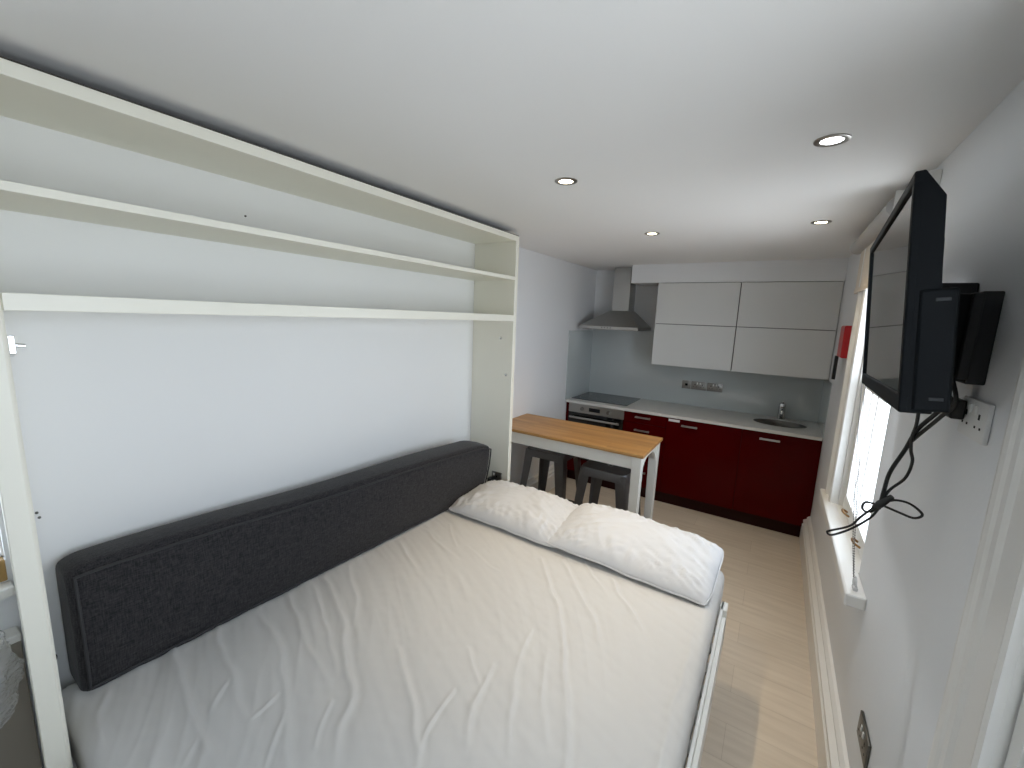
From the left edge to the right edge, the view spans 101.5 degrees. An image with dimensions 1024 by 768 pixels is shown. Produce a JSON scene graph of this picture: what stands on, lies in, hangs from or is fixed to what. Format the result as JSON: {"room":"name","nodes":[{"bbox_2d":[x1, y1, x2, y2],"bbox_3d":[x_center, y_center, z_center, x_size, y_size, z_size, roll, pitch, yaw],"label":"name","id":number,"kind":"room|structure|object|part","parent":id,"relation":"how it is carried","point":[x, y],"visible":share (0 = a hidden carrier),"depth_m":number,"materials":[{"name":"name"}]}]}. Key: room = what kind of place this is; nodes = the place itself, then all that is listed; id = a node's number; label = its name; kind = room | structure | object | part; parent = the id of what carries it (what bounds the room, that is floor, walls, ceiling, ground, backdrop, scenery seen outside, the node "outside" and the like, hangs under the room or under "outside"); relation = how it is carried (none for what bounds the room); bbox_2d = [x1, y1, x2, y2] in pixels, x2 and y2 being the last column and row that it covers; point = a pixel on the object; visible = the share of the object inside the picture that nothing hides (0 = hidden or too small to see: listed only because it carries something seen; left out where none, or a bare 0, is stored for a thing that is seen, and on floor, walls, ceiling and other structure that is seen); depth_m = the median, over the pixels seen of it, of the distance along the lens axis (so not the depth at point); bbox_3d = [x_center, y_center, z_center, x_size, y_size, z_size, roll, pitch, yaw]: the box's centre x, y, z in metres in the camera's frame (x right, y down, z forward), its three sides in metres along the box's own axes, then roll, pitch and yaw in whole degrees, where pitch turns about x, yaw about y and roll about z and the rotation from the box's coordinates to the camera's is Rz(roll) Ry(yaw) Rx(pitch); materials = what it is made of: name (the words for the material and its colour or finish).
{"room":"studio apartment","nodes":[
{"label":"studio apartment","id":0,"kind":"room"},
{"bbox_2d":[0,247,596,767],"bbox_3d":[-0.841,0.194,2.353,0.130,2.312,6.380,8,11,32],"label":"wall","id":1,"kind":"structure","parent":0,"point":[555,296],"depth_m":3.86,"materials":[{"name":"white paint"}]},
{"bbox_2d":[0,536,15,599],"bbox_3d":[-1.591,0.065,1.012,0.110,1.165,0.382,8,11,32],"label":"window","id":2,"kind":"structure","parent":1,"relation":"in","point":[7,589],"depth_m":1.23,"materials":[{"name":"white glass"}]},
{"bbox_3d":[-1.608,0.009,1.043,0.036,1.065,0.328,8,11,32],"label":"frame","id":3,"kind":"part","parent":2,"relation":"part of","materials":[{"name":"white wood"}]},
{"bbox_3d":[-1.617,0.568,1.124,0.066,0.067,0.326,8,11,32],"label":"rail","id":4,"kind":"part","parent":2,"relation":"part of","materials":[{"name":"wood"}]},
{"bbox_3d":[-1.588,0.628,1.087,0.052,0.032,0.382,8,11,32],"label":"sill","id":5,"kind":"part","parent":2,"relation":"part of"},
{"bbox_2d":[526,464,554,491],"bbox_3d":[0.137,1.032,3.933,0.050,0.230,1.600,8,11,32],"label":"baseboard","id":6,"kind":"structure","parent":1,"relation":"attached to","point":[533,481],"depth_m":4.25,"materials":[{"name":"white wood"}]},
{"bbox_2d":[0,0,1023,270],"bbox_3d":[0.204,-0.867,1.534,2.845,0.120,6.780,8,11,32],"label":"ceiling","id":7,"kind":"structure","parent":0,"point":[696,124],"depth_m":1.05,"materials":[{"name":"white paint"}]},
{"bbox_2d":[555,177,576,184],"bbox_3d":[0.222,-0.832,1.719,0.092,0.005,0.092,8,11,32],"label":"recessed light","id":8,"kind":"object","parent":7,"relation":"in","point":[565,180],"visible":1,"depth_m":1.72,"materials":[{"name":"silver metal"}]},
{"bbox_2d":[645,232,659,234],"bbox_3d":[0.895,-0.960,2.671,0.092,0.005,0.092,8,11,32],"label":"recessed light","id":9,"kind":"object","parent":7,"relation":"in","point":[647,233],"visible":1,"depth_m":2.66,"materials":[{"name":"silver metal"}]},
{"bbox_2d":[811,220,831,224],"bbox_3d":[1.645,-0.859,2.224,0.092,0.005,0.092,8,11,32],"label":"recessed light","id":10,"kind":"object","parent":7,"relation":"in","point":[820,222],"visible":1,"depth_m":2.22,"materials":[{"name":"silver metal"}]},
{"bbox_2d":[813,133,851,146],"bbox_3d":[0.959,-0.729,1.253,0.092,0.005,0.092,8,11,32],"label":"recessed light","id":11,"kind":"object","parent":7,"relation":"in","point":[831,140],"visible":1,"depth_m":1.25,"materials":[{"name":"silver metal"}]},
{"bbox_2d":[547,478,817,767],"bbox_3d":[0.113,1.523,1.919,2.845,0.100,6.780,8,11,32],"label":"floor","id":12,"kind":"structure","parent":0,"point":[762,711],"depth_m":2.29,"materials":[{"name":"brown wood"}]},
{"bbox_2d":[0,626,41,767],"bbox_3d":[-1.714,1.163,0.990,0.064,0.768,0.793,8,11,32],"label":"ledge","id":13,"kind":"object","parent":12,"relation":"on","point":[19,747],"visible":1,"depth_m":1.25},
{"bbox_2d":[0,56,518,767],"bbox_3d":[-0.752,0.263,2.057,0.347,2.276,2.276,8,11,32],"label":"shelf unit","id":14,"kind":"object","parent":12,"relation":"on","point":[195,319],"visible":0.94,"depth_m":1.52,"materials":[{"name":"beige laminate"}]},
{"bbox_3d":[-1.201,-0.092,1.012,0.040,0.054,0.030,8,11,32],"label":"hinge plate","id":15,"kind":"part","parent":14,"relation":"part of","materials":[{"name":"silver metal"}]},
{"bbox_3d":[-0.722,-0.334,1.963,0.338,0.041,2.192,8,11,32],"label":"shelf","id":16,"kind":"part","parent":14,"relation":"part of","materials":[{"name":"beige laminate"}]},
{"bbox_3d":[-0.712,-0.589,1.922,0.338,0.022,2.192,8,11,32],"label":"shelf","id":17,"kind":"part","parent":14,"relation":"part of","materials":[{"name":"beige laminate"}]},
{"bbox_3d":[-0.703,-0.839,1.882,0.338,0.034,2.192,8,11,32],"label":"panel","id":18,"kind":"part","parent":14,"relation":"part of","materials":[{"name":"beige laminate"}]},
{"bbox_3d":[-0.145,0.138,2.990,0.338,2.272,0.036,8,11,32],"label":"panel","id":19,"kind":"part","parent":14,"relation":"part of","materials":[{"name":"beige laminate"}]},
{"bbox_2d":[492,471,501,480],"bbox_3d":[-0.111,0.674,3.011,0.086,0.086,0.013,8,11,32],"label":"wall socket","id":20,"kind":"object","parent":14,"relation":"attached to","point":[497,476],"visible":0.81,"depth_m":3.00,"materials":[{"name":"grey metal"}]},
{"bbox_2d":[71,601,727,767],"bbox_3d":[-0.209,1.218,1.739,1.782,0.534,2.005,8,11,32],"label":"bed","id":21,"kind":"object","parent":12,"relation":"on","point":[696,745],"visible":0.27,"depth_m":1.53,"materials":[{"name":"white laminate"}]},
{"bbox_2d":[61,509,723,767],"bbox_3d":[-0.193,1.018,1.714,1.711,0.179,2.010,8,11,32],"label":"sheet","id":22,"kind":"object","parent":21,"relation":"on","point":[455,640],"visible":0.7,"depth_m":1.41,"materials":[{"name":"white fabric"}]},
{"bbox_2d":[55,441,491,690],"bbox_3d":[-0.816,0.644,2.100,0.239,0.436,1.983,9,11,35],"label":"bolster cushion","id":23,"kind":"object","parent":22,"relation":"on","point":[128,601],"visible":0.91,"depth_m":1.59,"materials":[{"name":"grey fabric"}]},
{"bbox_2d":[449,480,578,547],"bbox_3d":[0.042,0.738,2.557,0.782,0.131,0.477,8,11,32],"label":"pillow","id":24,"kind":"object","parent":22,"relation":"on","point":[530,513],"visible":0.85,"depth_m":2.45,"materials":[{"name":"white fabric"}]},
{"bbox_2d":[546,503,723,605],"bbox_3d":[0.636,0.809,2.183,0.829,0.140,0.513,8,11,32],"label":"pillow","id":25,"kind":"object","parent":22,"relation":"on","point":[687,565],"visible":1,"depth_m":2.05,"materials":[{"name":"white fabric"}]},
{"bbox_3d":[0.518,1.241,1.242,0.028,0.202,1.829,8,11,32],"label":"rail","id":26,"kind":"part","parent":21,"relation":"part of","materials":[{"name":"white laminate"}]},
{"bbox_2d":[520,446,582,503],"bbox_3d":[0.336,0.866,3.572,0.464,0.688,0.464,8,11,32],"label":"metal stool","id":27,"kind":"object","parent":12,"relation":"on","point":[560,460],"visible":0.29,"depth_m":3.42,"materials":[{"name":"grey metal"}]},
{"bbox_3d":[0.093,0.864,3.518,0.128,0.666,0.116,0,9,-13],"label":"leg","id":28,"kind":"part","parent":27,"relation":"part of","materials":[{"name":"grey metal"}]},
{"bbox_3d":[0.282,0.824,3.812,0.116,0.666,0.128,0,9,-13],"label":"leg","id":29,"kind":"part","parent":27,"relation":"part of","materials":[{"name":"grey metal"}]},
{"bbox_3d":[0.348,0.557,3.522,0.362,0.062,0.362,8,11,32],"label":"seat","id":30,"kind":"part","parent":27,"relation":"part of","materials":[{"name":"grey metal"}]},
{"bbox_3d":[0.389,0.905,3.332,0.116,0.666,0.128,0,9,-13],"label":"leg","id":31,"kind":"part","parent":27,"relation":"part of","materials":[{"name":"grey metal"}]},
{"bbox_3d":[0.579,0.865,3.626,0.128,0.666,0.116,0,9,-13],"label":"leg","id":32,"kind":"part","parent":27,"relation":"part of","materials":[{"name":"grey metal"}]},
{"bbox_2d":[566,402,568,420],"bbox_3d":[0.591,0.620,4.578,0.028,0.872,0.020,8,11,32],"label":"strip","id":33,"kind":"object","parent":12,"relation":"on","point":[567,405],"visible":0.21,"depth_m":4.52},
{"bbox_2d":[511,414,662,518],"bbox_3d":[0.477,0.807,3.323,1.197,0.893,0.540,8,11,32],"label":"table","id":34,"kind":"object","parent":12,"relation":"on","point":[626,449],"visible":0.71,"depth_m":3.10,"materials":[{"name":"brown wood"}]},
{"bbox_3d":[0.821,0.909,2.846,0.064,0.871,0.062,8,11,32],"label":"leg","id":35,"kind":"part","parent":34,"relation":"part of","materials":[{"name":"white paint"}]},
{"bbox_3d":[1.064,0.857,3.224,0.064,0.871,0.062,8,11,32],"label":"leg","id":36,"kind":"part","parent":34,"relation":"part of","materials":[{"name":"white paint"}]},
{"bbox_2d":[567,402,623,489],"bbox_3d":[0.987,0.631,4.614,0.598,0.868,0.616,8,11,32],"label":"oven","id":37,"kind":"object","parent":12,"relation":"on","point":[580,413],"visible":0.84,"depth_m":4.37,"materials":[{"name":"metal"}]},
{"bbox_3d":[0.848,0.897,4.450,0.598,0.146,0.020,8,11,32],"label":"panel","id":38,"kind":"part","parent":37,"relation":"part of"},
{"bbox_3d":[0.872,0.277,4.351,0.598,0.093,0.025,8,11,32],"label":"control panel","id":39,"kind":"part","parent":37,"relation":"part of","materials":[{"name":"metal"}]},
{"bbox_2d":[574,459,640,515],"bbox_3d":[0.726,0.943,3.187,0.464,0.688,0.464,8,11,32],"label":"metal stool","id":40,"kind":"object","parent":12,"relation":"on","point":[598,471],"visible":0.35,"depth_m":3.04,"materials":[{"name":"grey metal"}]},
{"bbox_3d":[0.483,0.941,3.133,0.128,0.666,0.116,0,9,-13],"label":"leg","id":41,"kind":"part","parent":40,"relation":"part of","materials":[{"name":"grey metal"}]},
{"bbox_3d":[0.672,0.901,3.427,0.116,0.666,0.128,0,9,-13],"label":"leg","id":42,"kind":"part","parent":40,"relation":"part of","materials":[{"name":"grey metal"}]},
{"bbox_3d":[0.738,0.634,3.138,0.362,0.062,0.362,8,11,32],"label":"seat","id":43,"kind":"part","parent":40,"relation":"part of","materials":[{"name":"grey metal"}]},
{"bbox_3d":[0.779,0.982,2.947,0.116,0.666,0.128,0,9,-13],"label":"leg","id":44,"kind":"part","parent":40,"relation":"part of","materials":[{"name":"grey metal"}]},
{"bbox_2d":[623,411,666,500],"bbox_3d":[1.427,0.686,4.369,0.409,0.872,0.624,8,11,32],"label":"base cabinet","id":45,"kind":"object","parent":12,"relation":"on","point":[652,425],"visible":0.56,"depth_m":4.08,"materials":[{"name":"laminate"}]},
{"bbox_3d":[1.292,0.474,4.106,0.406,0.164,0.020,8,11,32],"label":"drawer","id":46,"kind":"part","parent":45,"relation":"part of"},
{"bbox_3d":[1.275,0.909,4.176,0.406,0.234,0.020,8,11,32],"label":"drawer","id":47,"kind":"part","parent":45,"relation":"part of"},
{"bbox_3d":[1.297,0.339,4.084,0.406,0.102,0.020,8,11,32],"label":"drawer","id":48,"kind":"part","parent":45,"relation":"part of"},
{"bbox_3d":[1.284,0.674,4.138,0.406,0.234,0.020,8,11,32],"label":"drawer","id":49,"kind":"part","parent":45,"relation":"part of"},
{"bbox_2d":[660,417,742,519],"bbox_3d":[1.866,0.747,4.094,0.635,0.872,0.624,8,11,32],"label":"base cabinet","id":50,"kind":"object","parent":12,"relation":"on","point":[700,461],"visible":0.87,"depth_m":3.85,"materials":[{"name":"laminate"}]},
{"bbox_3d":[1.631,0.394,3.845,0.138,0.016,0.035,8,11,32],"label":"handle","id":51,"kind":"part","parent":50,"relation":"part of","materials":[{"name":"metal"}]},
{"bbox_2d":[566,394,822,440],"bbox_3d":[1.690,0.272,4.162,2.233,0.026,0.638,8,11,32],"label":"countertop","id":52,"kind":"structure","parent":50,"relation":"on","point":[741,420],"depth_m":3.95,"materials":[{"name":"stone"}]},
{"bbox_2d":[572,392,640,405],"bbox_3d":[1.044,0.157,4.618,0.614,0.006,0.510,8,11,32],"label":"cooktop","id":53,"kind":"object","parent":52,"relation":"in","point":[590,396],"visible":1,"depth_m":4.58,"materials":[{"name":"black glass"}]},
{"bbox_2d":[753,419,806,427],"bbox_3d":[2.397,0.428,3.765,0.410,0.150,0.300,8,11,32],"label":"sink","id":54,"kind":"object","parent":52,"relation":"in","point":[779,423],"visible":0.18,"depth_m":3.88,"materials":[{"name":"metal"}]},
{"bbox_2d":[776,401,785,419],"bbox_3d":[2.490,0.247,3.854,0.068,0.181,0.207,8,11,32],"label":"mixer tap","id":55,"kind":"object","parent":52,"relation":"on","point":[782,406],"visible":1,"depth_m":3.89,"materials":[{"name":"silver metal"}]},
{"bbox_3d":[2.517,0.182,3.884,0.060,0.060,0.105,8,11,32],"label":"lever","id":56,"kind":"part","parent":55,"relation":"part of","materials":[{"name":"silver metal"}]},
{"bbox_2d":[731,429,822,536],"bbox_3d":[2.371,0.817,3.778,0.564,0.872,0.624,8,11,32],"label":"base cabinet","id":57,"kind":"object","parent":12,"relation":"on","point":[776,477],"visible":0.83,"depth_m":3.54,"materials":[{"name":"laminate"}]},
{"bbox_3d":[2.164,0.468,3.511,0.148,0.016,0.035,8,11,32],"label":"handle","id":58,"kind":"part","parent":57,"relation":"part of","materials":[{"name":"metal"}]},
{"bbox_2d":[594,270,817,423],"bbox_3d":[1.929,-0.042,4.475,2.845,2.312,0.200,8,11,32],"label":"wall","id":59,"kind":"structure","parent":0,"point":[645,305],"depth_m":4.62,"materials":[{"name":"white paint"}]},
{"bbox_2d":[579,267,650,330],"bbox_3d":[1.121,-0.908,4.451,0.630,0.656,0.496,8,11,32],"label":"hood","id":60,"kind":"object","parent":59,"relation":"attached to","point":[622,317],"visible":1,"depth_m":4.44,"materials":[{"name":"metal"}]},
{"bbox_2d":[651,282,741,370],"bbox_3d":[1.821,-0.575,4.120,0.715,0.800,0.372,8,11,32],"label":"upper cabinet","id":61,"kind":"object","parent":59,"relation":"attached to","point":[696,324],"visible":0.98,"depth_m":3.95,"materials":[{"name":"pale grey lacquered board"}]},
{"bbox_3d":[1.718,-0.359,4.005,0.715,0.402,0.020,8,11,32],"label":"flap door","id":62,"kind":"part","parent":61,"relation":"part of","materials":[{"name":"grey glass"}]},
{"bbox_3d":[1.734,-0.754,3.941,0.715,0.388,0.020,8,11,32],"label":"flap door","id":63,"kind":"part","parent":61,"relation":"part of","materials":[{"name":"grey glass"}]},
{"bbox_2d":[565,329,831,436],"bbox_3d":[1.702,-0.117,4.096,2.244,0.764,0.660,8,11,32],"label":"backsplash","id":64,"kind":"structure","parent":59,"relation":"attached to","point":[613,362],"depth_m":4.48,"materials":[{"name":"grey glass"}]},
{"bbox_3d":[0.759,-0.233,4.688,0.005,0.732,0.659,8,11,32],"label":"return panel","id":65,"kind":"part","parent":64,"relation":"part of","materials":[{"name":"grey glass"}]},
{"bbox_2d":[682,380,690,388],"bbox_3d":[1.839,0.004,4.406,0.086,0.086,0.010,8,11,32],"label":"wall switch","id":66,"kind":"object","parent":64,"relation":"attached to","point":[685,383],"visible":1,"depth_m":4.40,"materials":[{"name":"grey metal"}]},
{"bbox_2d":[691,381,706,390],"bbox_3d":[1.939,0.018,4.342,0.146,0.086,0.013,8,11,32],"label":"wall socket","id":67,"kind":"object","parent":64,"relation":"attached to","point":[696,385],"visible":1,"depth_m":4.34,"materials":[{"name":"grey metal"}]},
{"bbox_2d":[707,383,722,392],"bbox_3d":[2.067,0.036,4.262,0.146,0.086,0.013,8,11,32],"label":"wall socket","id":68,"kind":"object","parent":64,"relation":"attached to","point":[714,387],"visible":1,"depth_m":4.26,"materials":[{"name":"grey metal"}]},
{"bbox_3d":[2.649,0.174,3.549,0.005,0.433,0.619,8,11,32],"label":"return panel","id":69,"kind":"part","parent":64,"relation":"part of","materials":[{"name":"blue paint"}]},
{"bbox_2d":[631,258,848,285],"bbox_3d":[2.036,-1.031,3.927,1.720,0.177,0.375,8,11,32],"label":"soffit","id":70,"kind":"structure","parent":59,"relation":"attached to","point":[833,269],"depth_m":3.70,"materials":[{"name":"white paint"}]},
{"bbox_2d":[731,281,843,379],"bbox_3d":[2.430,-0.490,3.739,0.719,0.800,0.372,8,11,32],"label":"upper cabinet","id":71,"kind":"object","parent":59,"relation":"attached to","point":[784,328],"visible":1,"depth_m":3.57,"materials":[{"name":"gloss pale grey laminate"}]},
{"bbox_3d":[2.328,-0.274,3.623,0.719,0.402,0.020,8,11,32],"label":"flap door","id":72,"kind":"part","parent":71,"relation":"part of","materials":[{"name":"grey glass"}]},
{"bbox_3d":[2.343,-0.669,3.560,0.719,0.388,0.020,8,11,32],"label":"flap door","id":73,"kind":"part","parent":71,"relation":"part of","materials":[{"name":"grey glass"}]},
{"bbox_2d":[811,79,1023,767],"bbox_3d":[1.158,0.472,1.102,0.130,2.312,6.380,8,11,32],"label":"wall","id":74,"kind":"structure","parent":0,"point":[892,658],"depth_m":1.09,"materials":[{"name":"white paint"}]},
{"bbox_2d":[799,516,849,767],"bbox_3d":[1.640,1.362,2.242,0.050,0.230,3.000,8,11,32],"label":"baseboard","id":75,"kind":"structure","parent":74,"relation":"attached to","point":[829,729],"depth_m":1.99,"materials":[{"name":"white wood"}]},
{"bbox_2d":[831,326,851,379],"bbox_3d":[2.202,-0.204,2.792,0.050,0.368,0.200,8,11,32],"label":"fire extinguisher","id":76,"kind":"object","parent":74,"relation":"attached to","point":[845,333],"visible":0.93,"depth_m":2.71,"materials":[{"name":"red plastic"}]},
{"bbox_2d":[857,710,870,767],"bbox_3d":[1.135,1.147,1.353,0.013,0.086,0.146,8,11,32],"label":"wall socket","id":77,"kind":"object","parent":74,"relation":"attached to","point":[862,730],"visible":1,"depth_m":1.33,"materials":[{"name":"metal"}]},
{"bbox_2d":[819,169,942,610],"bbox_3d":[1.692,0.008,1.923,0.185,1.563,1.230,8,11,32],"label":"window","id":78,"kind":"structure","parent":74,"relation":"in","point":[836,515],"depth_m":2.21,"materials":[{"name":"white glass"}]},
{"bbox_3d":[1.663,0.753,2.043,0.185,0.053,1.230,8,11,32],"label":"sill","id":79,"kind":"part","parent":78,"relation":"part of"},
{"bbox_3d":[1.709,0.030,1.896,0.113,1.424,0.798,8,11,32],"label":"frame","id":80,"kind":"part","parent":78,"relation":"part of","materials":[{"name":"white wood"}]},
{"bbox_3d":[1.678,0.371,1.963,0.036,0.722,0.728,8,11,32],"label":"sash","id":81,"kind":"part","parent":78,"relation":"part of","materials":[{"name":"white wood"}]},
{"bbox_2d":[850,190,903,591],"bbox_3d":[1.687,-0.041,2.044,0.092,1.514,1.379,8,11,32],"label":"roller blind","id":82,"kind":"object","parent":78,"relation":"attached to","point":[869,235],"visible":0.52,"depth_m":1.95,"materials":[{"name":"beige fabric"}]},
{"bbox_3d":[1.537,-0.003,1.789,0.016,1.486,0.697,8,11,31],"label":"bead chain","id":83,"kind":"part","parent":82,"relation":"part of","materials":[{"name":"silver metal"}]},
{"bbox_2d":[942,240,1004,384],"bbox_3d":[1.034,-0.170,1.002,0.124,0.317,0.255,8,11,32],"label":"tv bracket","id":84,"kind":"object","parent":74,"relation":"attached to","point":[979,313],"visible":0.33,"depth_m":0.90,"materials":[{"name":"black metal"}]},
{"bbox_2d":[862,169,959,413],"bbox_3d":[0.974,-0.190,1.053,0.105,0.462,0.761,9,11,35],"label":"television","id":85,"kind":"object","parent":84,"relation":"attached to","point":[911,323],"visible":1,"depth_m":0.77,"materials":[{"name":"black plastic"}]},
{"bbox_2d":[826,376,958,535],"bbox_3d":[0.990,0.211,1.085,0.072,0.501,0.233,0,9,-14],"label":"cables","id":86,"kind":"object","parent":85,"relation":"hanging from","point":[884,499],"visible":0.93,"depth_m":1.08,"materials":[{"name":"black rubber"}]},
{"bbox_3d":[1.028,-0.120,1.011,0.052,0.180,0.237,8,11,32],"label":"arm","id":87,"kind":"part","parent":84,"relation":"part of","materials":[{"name":"black metal"}]},
{"bbox_3d":[1.026,-0.103,0.935,0.050,0.200,0.120,8,11,32],"label":"wall plate","id":88,"kind":"part","parent":84,"relation":"part of","materials":[{"name":"black metal"}]},
{"bbox_2d":[927,351,1023,767],"bbox_3d":[0.496,0.620,0.130,0.157,2.280,1.584,8,11,32],"label":"door frame","id":89,"kind":"structure","parent":74,"relation":"in","point":[980,723],"depth_m":0.71,"materials":[{"name":"white wood"}]},
{"bbox_3d":[0.522,0.218,0.059,0.132,1.198,1.146,8,11,32],"label":"frame","id":90,"kind":"part","parent":89,"relation":"part of","materials":[{"name":"white wood"}]},
{"bbox_2d":[957,396,994,445],"bbox_3d":[1.011,0.077,0.916,0.013,0.086,0.146,8,11,32],"label":"wall socket","id":91,"kind":"object","parent":74,"relation":"attached to","point":[976,424],"visible":0.98,"depth_m":0.89,"materials":[{"name":"white plastic"}]},
{"bbox_2d":[946,398,966,419],"bbox_3d":[1.021,0.031,0.968,0.040,0.096,0.052,8,11,32],"label":"plug","id":92,"kind":"object","parent":91,"relation":"attached to","point":[958,412],"visible":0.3,"depth_m":0.95,"materials":[{"name":"black plastic"}]},
{"bbox_2d":[968,403,972,412],"bbox_3d":[1.016,0.053,0.926,0.004,0.020,0.012,8,11,32],"label":"rocker switch","id":93,"kind":"object","parent":91,"relation":"attached to","point":[970,407],"depth_m":0.92,"materials":[{"name":"white plastic"}]},
{"bbox_2d":[972,405,977,414],"bbox_3d":[1.001,0.057,0.903,0.004,0.020,0.012,8,11,32],"label":"rocker switch","id":94,"kind":"object","parent":91,"relation":"attached to","point":[975,408],"depth_m":0.90,"materials":[{"name":"white plastic"}]}
]}

